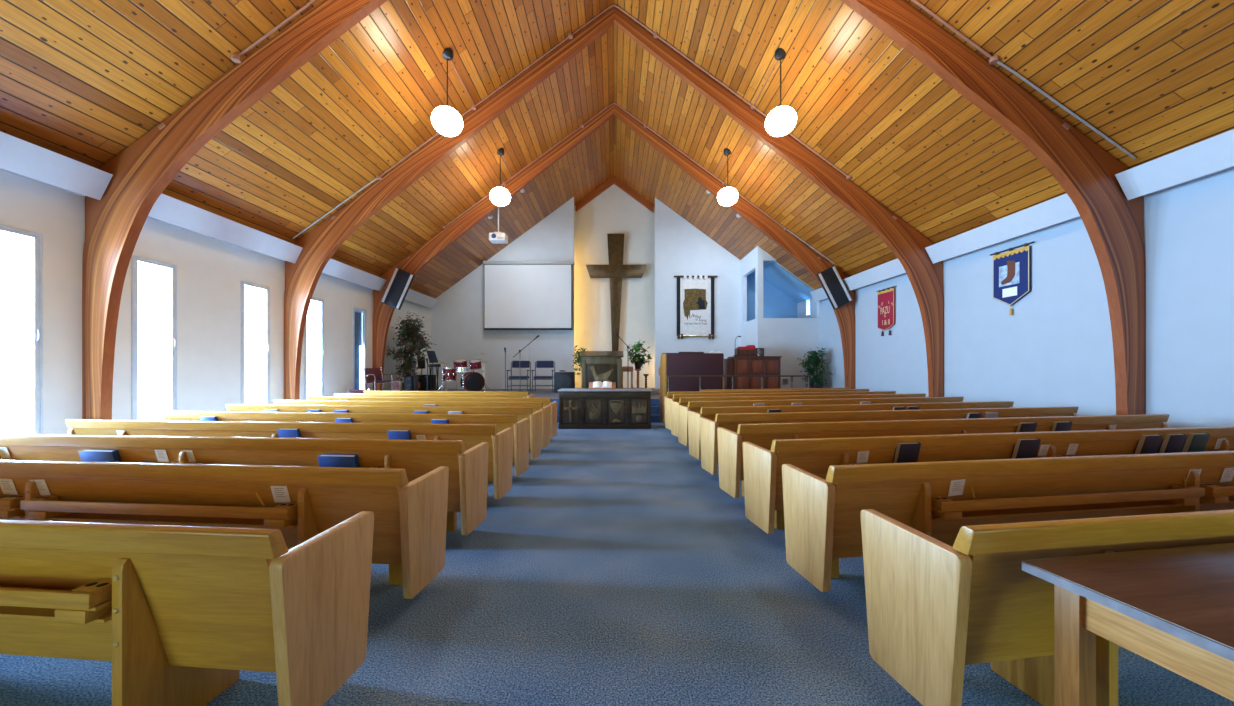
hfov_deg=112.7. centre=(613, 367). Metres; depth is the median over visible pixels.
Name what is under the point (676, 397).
pew
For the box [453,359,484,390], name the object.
bass drum
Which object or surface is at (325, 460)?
hymnal
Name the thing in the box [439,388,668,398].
floor
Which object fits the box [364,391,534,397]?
pew
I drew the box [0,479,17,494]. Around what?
card
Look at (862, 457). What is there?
card
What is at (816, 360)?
potted tree
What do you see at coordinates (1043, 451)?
card
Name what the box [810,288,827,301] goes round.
trim
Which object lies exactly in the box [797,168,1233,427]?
wall
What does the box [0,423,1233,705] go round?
floor
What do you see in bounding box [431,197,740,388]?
wall
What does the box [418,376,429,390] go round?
grille
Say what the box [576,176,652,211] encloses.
trim
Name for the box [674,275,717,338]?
banner
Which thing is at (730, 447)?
pew
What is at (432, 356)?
music stand
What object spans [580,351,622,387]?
pulpit
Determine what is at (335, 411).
hymnal
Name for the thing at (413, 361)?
microphone stand
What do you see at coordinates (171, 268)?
window
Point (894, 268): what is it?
trim
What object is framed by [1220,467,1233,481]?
card
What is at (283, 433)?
hymnal
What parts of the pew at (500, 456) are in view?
panel, rail, backrest, panel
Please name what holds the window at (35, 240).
in the wall at (210, 271)
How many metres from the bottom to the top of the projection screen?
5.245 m
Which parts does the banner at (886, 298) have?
cord trim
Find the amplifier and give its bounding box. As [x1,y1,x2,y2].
[415,375,435,390]
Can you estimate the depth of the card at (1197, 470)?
2.73 m
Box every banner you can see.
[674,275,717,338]
[876,286,895,335]
[990,241,1033,314]
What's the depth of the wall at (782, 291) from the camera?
16.37 m
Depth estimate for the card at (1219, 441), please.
3.91 m
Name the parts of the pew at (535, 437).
rail, backrest, panel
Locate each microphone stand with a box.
[413,361,414,390]
[426,358,427,390]
[504,347,506,390]
[513,335,538,390]
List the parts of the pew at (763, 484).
panel, leg, rail, backrest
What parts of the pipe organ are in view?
panel, panel, panel, panel, panel, panel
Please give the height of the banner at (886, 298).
1.262 m
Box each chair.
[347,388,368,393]
[364,367,392,390]
[506,361,530,391]
[531,361,554,392]
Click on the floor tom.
(449, 374)
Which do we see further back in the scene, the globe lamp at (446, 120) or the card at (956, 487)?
the globe lamp at (446, 120)
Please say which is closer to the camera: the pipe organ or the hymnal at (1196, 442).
the hymnal at (1196, 442)
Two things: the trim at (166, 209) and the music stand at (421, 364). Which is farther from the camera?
the music stand at (421, 364)
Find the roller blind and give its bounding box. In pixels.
[355,310,361,388]
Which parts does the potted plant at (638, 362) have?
pot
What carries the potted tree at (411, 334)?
on the floor at (540, 393)
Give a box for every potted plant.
[572,345,586,374]
[626,340,651,368]
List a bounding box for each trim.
[0,131,112,199]
[148,193,302,263]
[322,258,386,291]
[405,289,436,307]
[549,399,661,422]
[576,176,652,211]
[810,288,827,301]
[842,258,905,290]
[925,193,1079,263]
[1115,129,1233,199]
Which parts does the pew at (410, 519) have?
backrest, rail, leg, panel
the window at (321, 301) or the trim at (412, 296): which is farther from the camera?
the trim at (412, 296)
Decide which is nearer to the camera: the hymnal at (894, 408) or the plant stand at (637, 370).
the hymnal at (894, 408)
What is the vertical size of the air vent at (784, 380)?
0.240 m
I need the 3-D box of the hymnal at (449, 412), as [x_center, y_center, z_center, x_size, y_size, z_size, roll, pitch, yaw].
[-2.271,0.729,5.912,0.202,0.218,0.091,0,0,5]
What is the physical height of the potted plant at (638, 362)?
0.996 m
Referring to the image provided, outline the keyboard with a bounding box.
[428,364,440,390]
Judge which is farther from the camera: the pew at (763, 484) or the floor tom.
the floor tom
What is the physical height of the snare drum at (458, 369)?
0.856 m
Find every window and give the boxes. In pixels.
[0,224,42,433]
[131,255,176,419]
[241,280,269,404]
[304,297,323,399]
[353,307,366,389]
[806,299,810,316]
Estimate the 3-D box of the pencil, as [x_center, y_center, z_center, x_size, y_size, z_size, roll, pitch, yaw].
[-1.985,0.737,2.303,0.045,0.080,0.009,0,0,-14]
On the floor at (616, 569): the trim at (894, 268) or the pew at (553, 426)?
the pew at (553, 426)
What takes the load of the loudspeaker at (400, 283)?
attached to the arch at (413, 263)
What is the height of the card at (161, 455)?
0.103 m
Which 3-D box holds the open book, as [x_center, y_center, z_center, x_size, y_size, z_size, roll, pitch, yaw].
[-0.280,0.423,9.870,0.660,0.185,0.260,0,0,0]
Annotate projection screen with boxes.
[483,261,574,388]
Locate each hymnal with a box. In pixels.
[78,449,120,461]
[200,416,218,420]
[265,409,279,411]
[277,429,301,437]
[318,454,359,467]
[334,410,348,412]
[335,418,353,422]
[388,430,411,439]
[414,411,428,413]
[431,419,448,423]
[448,411,462,413]
[767,409,780,412]
[893,407,905,409]
[893,442,920,462]
[906,406,919,409]
[965,413,981,418]
[983,412,998,417]
[1010,438,1040,458]
[1015,422,1036,432]
[1050,421,1072,430]
[1134,434,1162,453]
[1158,433,1186,452]
[1181,433,1209,451]
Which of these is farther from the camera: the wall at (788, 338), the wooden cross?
the wooden cross
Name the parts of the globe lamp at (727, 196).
stem, globe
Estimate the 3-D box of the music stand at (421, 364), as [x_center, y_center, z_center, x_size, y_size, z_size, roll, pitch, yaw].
[-6.837,0.228,14.643,0.454,1.239,0.445,0,0,0]
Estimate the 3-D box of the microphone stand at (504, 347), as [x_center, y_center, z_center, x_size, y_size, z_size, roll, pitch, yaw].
[-3.488,0.101,13.131,0.531,1.491,0.469,0,0,0]
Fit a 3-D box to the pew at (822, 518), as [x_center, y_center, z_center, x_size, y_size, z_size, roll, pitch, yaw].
[3.928,0.990,2.941,5.540,0.861,0.542,0,0,-8]
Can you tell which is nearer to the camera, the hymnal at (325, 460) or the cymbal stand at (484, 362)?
the hymnal at (325, 460)
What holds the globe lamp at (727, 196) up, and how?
hanging from the ceiling
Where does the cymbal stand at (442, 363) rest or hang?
on the floor at (540, 393)
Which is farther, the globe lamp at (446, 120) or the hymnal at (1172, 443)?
the globe lamp at (446, 120)
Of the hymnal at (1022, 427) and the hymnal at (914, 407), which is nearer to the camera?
the hymnal at (1022, 427)
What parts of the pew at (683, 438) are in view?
panel, backrest, rail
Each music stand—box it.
[417,357,425,374]
[427,351,438,389]
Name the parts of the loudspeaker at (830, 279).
trim, trim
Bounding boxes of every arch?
[82,0,1145,419]
[284,7,943,399]
[372,104,855,390]
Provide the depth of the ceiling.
7.22 m
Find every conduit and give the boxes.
[231,0,1135,158]
[293,5,851,238]
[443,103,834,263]
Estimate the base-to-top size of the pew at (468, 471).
0.861 m
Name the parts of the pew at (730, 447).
panel, leg, backrest, rail, panel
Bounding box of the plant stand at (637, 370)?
[634,369,641,387]
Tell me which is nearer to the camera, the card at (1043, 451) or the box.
the card at (1043, 451)
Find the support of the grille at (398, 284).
attached to the loudspeaker at (400, 283)
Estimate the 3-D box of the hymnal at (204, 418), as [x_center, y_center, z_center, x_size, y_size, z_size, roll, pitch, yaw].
[-5.171,0.729,5.270,0.202,0.218,0.091,0,0,6]
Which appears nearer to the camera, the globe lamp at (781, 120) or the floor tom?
the globe lamp at (781, 120)
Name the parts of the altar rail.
rail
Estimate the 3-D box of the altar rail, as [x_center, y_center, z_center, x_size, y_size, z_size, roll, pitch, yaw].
[3.765,0.540,12.380,4.338,0.620,0.100,0,0,0]
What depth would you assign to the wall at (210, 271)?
7.05 m
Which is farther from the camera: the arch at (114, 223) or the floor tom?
the floor tom
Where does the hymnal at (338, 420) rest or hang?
in the pew at (521, 433)
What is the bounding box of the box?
[393,381,401,390]
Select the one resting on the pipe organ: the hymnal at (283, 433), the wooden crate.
the wooden crate
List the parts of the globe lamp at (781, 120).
stem, globe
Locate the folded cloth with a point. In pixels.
(748, 347)
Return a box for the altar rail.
[667,375,810,391]
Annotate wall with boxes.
[0,170,430,434]
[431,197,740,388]
[741,246,821,388]
[747,262,813,321]
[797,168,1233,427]
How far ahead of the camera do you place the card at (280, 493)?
2.35 m
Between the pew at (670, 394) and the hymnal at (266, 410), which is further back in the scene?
the pew at (670, 394)
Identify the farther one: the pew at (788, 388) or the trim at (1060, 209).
the pew at (788, 388)
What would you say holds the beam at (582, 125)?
attached to the ceiling
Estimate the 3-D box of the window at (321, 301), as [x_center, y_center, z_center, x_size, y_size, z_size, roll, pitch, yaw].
[-7.317,-0.305,10.000,0.106,2.800,0.650,0,0,0]
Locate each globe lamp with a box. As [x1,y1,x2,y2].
[431,48,474,136]
[490,148,512,205]
[715,148,737,205]
[753,48,796,136]
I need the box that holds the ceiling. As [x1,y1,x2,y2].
[0,0,1233,300]
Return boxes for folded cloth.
[737,345,754,349]
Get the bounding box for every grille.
[384,274,408,307]
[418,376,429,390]
[823,272,848,306]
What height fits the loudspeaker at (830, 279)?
1.292 m
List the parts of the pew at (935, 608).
panel, rail, backrest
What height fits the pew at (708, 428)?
0.861 m
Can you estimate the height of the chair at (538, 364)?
1.089 m
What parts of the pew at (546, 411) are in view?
rail, backrest, panel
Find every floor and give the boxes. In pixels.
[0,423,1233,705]
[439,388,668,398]
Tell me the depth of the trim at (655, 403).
10.83 m
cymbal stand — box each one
[436,362,449,390]
[481,361,490,390]
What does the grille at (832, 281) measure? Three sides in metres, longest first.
0.993 x 0.362 x 0.020 m
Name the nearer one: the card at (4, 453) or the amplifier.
the card at (4, 453)
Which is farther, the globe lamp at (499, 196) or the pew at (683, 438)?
the globe lamp at (499, 196)
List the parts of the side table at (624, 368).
leg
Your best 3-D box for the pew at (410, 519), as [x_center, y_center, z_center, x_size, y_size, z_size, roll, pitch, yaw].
[-3.511,0.990,2.679,4.790,0.861,0.542,0,0,5]
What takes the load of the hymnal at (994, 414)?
in the pew at (708, 428)
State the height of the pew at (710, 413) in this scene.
0.861 m
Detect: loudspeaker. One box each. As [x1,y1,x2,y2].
[381,267,414,309]
[816,266,851,308]
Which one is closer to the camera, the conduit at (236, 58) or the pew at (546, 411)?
the conduit at (236, 58)
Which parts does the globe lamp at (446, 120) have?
globe, stem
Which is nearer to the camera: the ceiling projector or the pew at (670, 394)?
the pew at (670, 394)
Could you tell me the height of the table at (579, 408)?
0.905 m
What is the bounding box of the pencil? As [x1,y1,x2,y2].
[255,492,263,505]
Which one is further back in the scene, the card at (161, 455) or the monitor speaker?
the monitor speaker
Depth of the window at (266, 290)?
8.63 m
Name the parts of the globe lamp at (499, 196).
stem, globe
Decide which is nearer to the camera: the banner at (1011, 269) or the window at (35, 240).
the window at (35, 240)
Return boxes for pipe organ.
[724,356,781,388]
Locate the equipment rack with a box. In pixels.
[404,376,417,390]
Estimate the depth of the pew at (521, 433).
5.06 m
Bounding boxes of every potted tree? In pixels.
[387,312,436,390]
[797,347,832,387]
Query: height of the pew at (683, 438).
0.861 m
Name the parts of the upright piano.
panel, panel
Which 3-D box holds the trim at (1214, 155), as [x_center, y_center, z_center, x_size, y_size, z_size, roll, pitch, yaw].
[7.080,-2.465,2.175,0.439,0.350,6.910,0,0,0]
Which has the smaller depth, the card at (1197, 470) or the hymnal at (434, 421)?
the card at (1197, 470)
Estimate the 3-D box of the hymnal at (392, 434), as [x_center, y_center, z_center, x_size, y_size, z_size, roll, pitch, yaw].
[-2.137,0.729,4.113,0.212,0.218,0.091,0,0,5]
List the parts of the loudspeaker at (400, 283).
trim, trim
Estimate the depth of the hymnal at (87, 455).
3.38 m
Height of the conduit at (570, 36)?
5.153 m
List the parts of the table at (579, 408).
carved panel, carved panel, carved panel, carved panel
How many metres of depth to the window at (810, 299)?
15.57 m
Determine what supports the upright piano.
on the floor at (540, 393)
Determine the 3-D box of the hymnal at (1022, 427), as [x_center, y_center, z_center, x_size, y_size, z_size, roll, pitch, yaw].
[4.615,0.725,4.615,0.212,0.228,0.093,0,0,-9]
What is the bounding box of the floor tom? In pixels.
[443,368,456,390]
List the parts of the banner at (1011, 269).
cord trim, rod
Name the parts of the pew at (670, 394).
panel, rail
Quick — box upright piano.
[659,353,723,394]
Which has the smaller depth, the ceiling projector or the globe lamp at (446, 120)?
the globe lamp at (446, 120)
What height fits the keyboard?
0.976 m
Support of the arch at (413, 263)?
on the floor at (616, 569)
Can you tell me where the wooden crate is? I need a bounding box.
[734,348,763,355]
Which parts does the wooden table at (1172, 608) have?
leg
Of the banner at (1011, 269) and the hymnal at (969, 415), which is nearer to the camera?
the hymnal at (969, 415)
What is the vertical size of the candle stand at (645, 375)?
0.641 m
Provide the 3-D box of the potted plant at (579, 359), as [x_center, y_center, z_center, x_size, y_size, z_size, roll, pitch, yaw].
[-1.016,-0.232,13.027,0.690,0.966,0.624,0,0,0]
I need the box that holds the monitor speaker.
[554,372,574,391]
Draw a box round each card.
[0,447,10,458]
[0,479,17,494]
[30,479,50,494]
[155,450,168,461]
[181,450,195,461]
[270,486,290,502]
[416,435,425,439]
[856,451,868,463]
[948,479,965,495]
[1038,444,1050,455]
[1066,444,1078,454]
[1186,469,1201,481]
[1214,438,1225,448]
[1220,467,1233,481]
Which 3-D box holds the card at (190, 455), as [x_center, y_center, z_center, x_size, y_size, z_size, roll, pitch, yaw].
[-3.473,0.725,3.354,0.106,0.108,0.027,0,0,5]
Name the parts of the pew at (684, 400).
panel, rail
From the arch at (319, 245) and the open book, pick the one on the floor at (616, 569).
the arch at (319, 245)
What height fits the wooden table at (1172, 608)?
0.770 m
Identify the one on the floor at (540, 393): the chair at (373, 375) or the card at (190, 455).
the chair at (373, 375)
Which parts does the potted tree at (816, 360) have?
pot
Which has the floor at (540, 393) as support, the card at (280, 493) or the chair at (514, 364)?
the chair at (514, 364)
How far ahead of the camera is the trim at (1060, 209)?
7.26 m
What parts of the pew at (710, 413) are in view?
panel, backrest, rail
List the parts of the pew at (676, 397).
panel, rail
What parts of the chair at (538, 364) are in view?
seat frame, seat, backrest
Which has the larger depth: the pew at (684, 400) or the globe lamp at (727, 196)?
the globe lamp at (727, 196)
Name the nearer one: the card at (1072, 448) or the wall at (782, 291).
the card at (1072, 448)
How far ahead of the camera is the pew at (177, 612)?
1.51 m
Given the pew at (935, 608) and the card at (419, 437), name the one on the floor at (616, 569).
the pew at (935, 608)
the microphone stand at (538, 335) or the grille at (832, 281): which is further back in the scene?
the microphone stand at (538, 335)
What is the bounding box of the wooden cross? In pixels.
[586,234,645,350]
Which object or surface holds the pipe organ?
on the floor at (540, 393)
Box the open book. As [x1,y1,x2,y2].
[589,381,615,388]
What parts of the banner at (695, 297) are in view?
white panel, rod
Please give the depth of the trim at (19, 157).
5.08 m
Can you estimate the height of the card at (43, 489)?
0.107 m
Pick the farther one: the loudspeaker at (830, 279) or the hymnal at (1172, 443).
the loudspeaker at (830, 279)
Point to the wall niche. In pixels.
(613, 211)
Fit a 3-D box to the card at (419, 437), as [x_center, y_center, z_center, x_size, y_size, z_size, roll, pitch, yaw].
[-1.926,0.725,4.115,0.106,0.108,0.027,0,0,6]
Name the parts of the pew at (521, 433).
rail, backrest, panel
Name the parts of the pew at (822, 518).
panel, leg, rail, backrest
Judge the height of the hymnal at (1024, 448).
0.233 m
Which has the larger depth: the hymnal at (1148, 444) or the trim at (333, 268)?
the trim at (333, 268)
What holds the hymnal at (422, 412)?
in the pew at (535, 437)
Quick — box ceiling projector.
[489,207,507,243]
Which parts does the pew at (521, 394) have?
rail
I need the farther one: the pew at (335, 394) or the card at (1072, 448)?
the pew at (335, 394)
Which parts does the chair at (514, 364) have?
seat, seat frame, backrest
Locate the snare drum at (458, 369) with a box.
[456,367,469,390]
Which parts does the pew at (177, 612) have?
backrest, rail, panel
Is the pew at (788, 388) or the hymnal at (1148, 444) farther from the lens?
the pew at (788, 388)
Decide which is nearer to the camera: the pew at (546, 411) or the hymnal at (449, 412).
the hymnal at (449, 412)
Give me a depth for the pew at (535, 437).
5.98 m
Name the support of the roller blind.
attached to the window at (364, 311)
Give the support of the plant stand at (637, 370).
on the floor at (540, 393)
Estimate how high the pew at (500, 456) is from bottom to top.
0.861 m
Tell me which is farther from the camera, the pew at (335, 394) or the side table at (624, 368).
the side table at (624, 368)
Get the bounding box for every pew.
[0,434,488,534]
[0,460,448,598]
[0,511,373,705]
[65,419,513,498]
[158,411,529,476]
[225,404,541,458]
[273,400,550,449]
[308,396,556,437]
[334,393,517,397]
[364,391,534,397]
[660,389,868,422]
[665,391,895,429]
[670,393,925,436]
[677,397,963,445]
[688,401,1013,458]
[700,406,1078,474]
[701,388,850,390]
[717,414,1169,497]
[742,426,1233,533]
[782,451,1233,591]
[860,509,1233,705]
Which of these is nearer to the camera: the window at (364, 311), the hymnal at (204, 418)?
the hymnal at (204, 418)
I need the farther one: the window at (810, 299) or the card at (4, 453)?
the window at (810, 299)
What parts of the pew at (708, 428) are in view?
panel, backrest, rail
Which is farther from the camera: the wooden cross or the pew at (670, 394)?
the wooden cross
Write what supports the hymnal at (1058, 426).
in the pew at (730, 447)
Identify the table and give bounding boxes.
[558,388,651,428]
[622,366,632,387]
[1022,543,1233,705]
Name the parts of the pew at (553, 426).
rail, panel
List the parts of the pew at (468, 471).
backrest, rail, leg, panel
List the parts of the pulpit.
carved panel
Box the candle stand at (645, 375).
[643,374,648,387]
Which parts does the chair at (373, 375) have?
backrest, seat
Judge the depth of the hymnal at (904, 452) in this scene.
3.33 m
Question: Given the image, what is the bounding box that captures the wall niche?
[574,184,654,387]
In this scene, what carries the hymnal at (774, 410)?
in the pew at (710, 413)
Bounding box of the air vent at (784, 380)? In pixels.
[782,378,788,383]

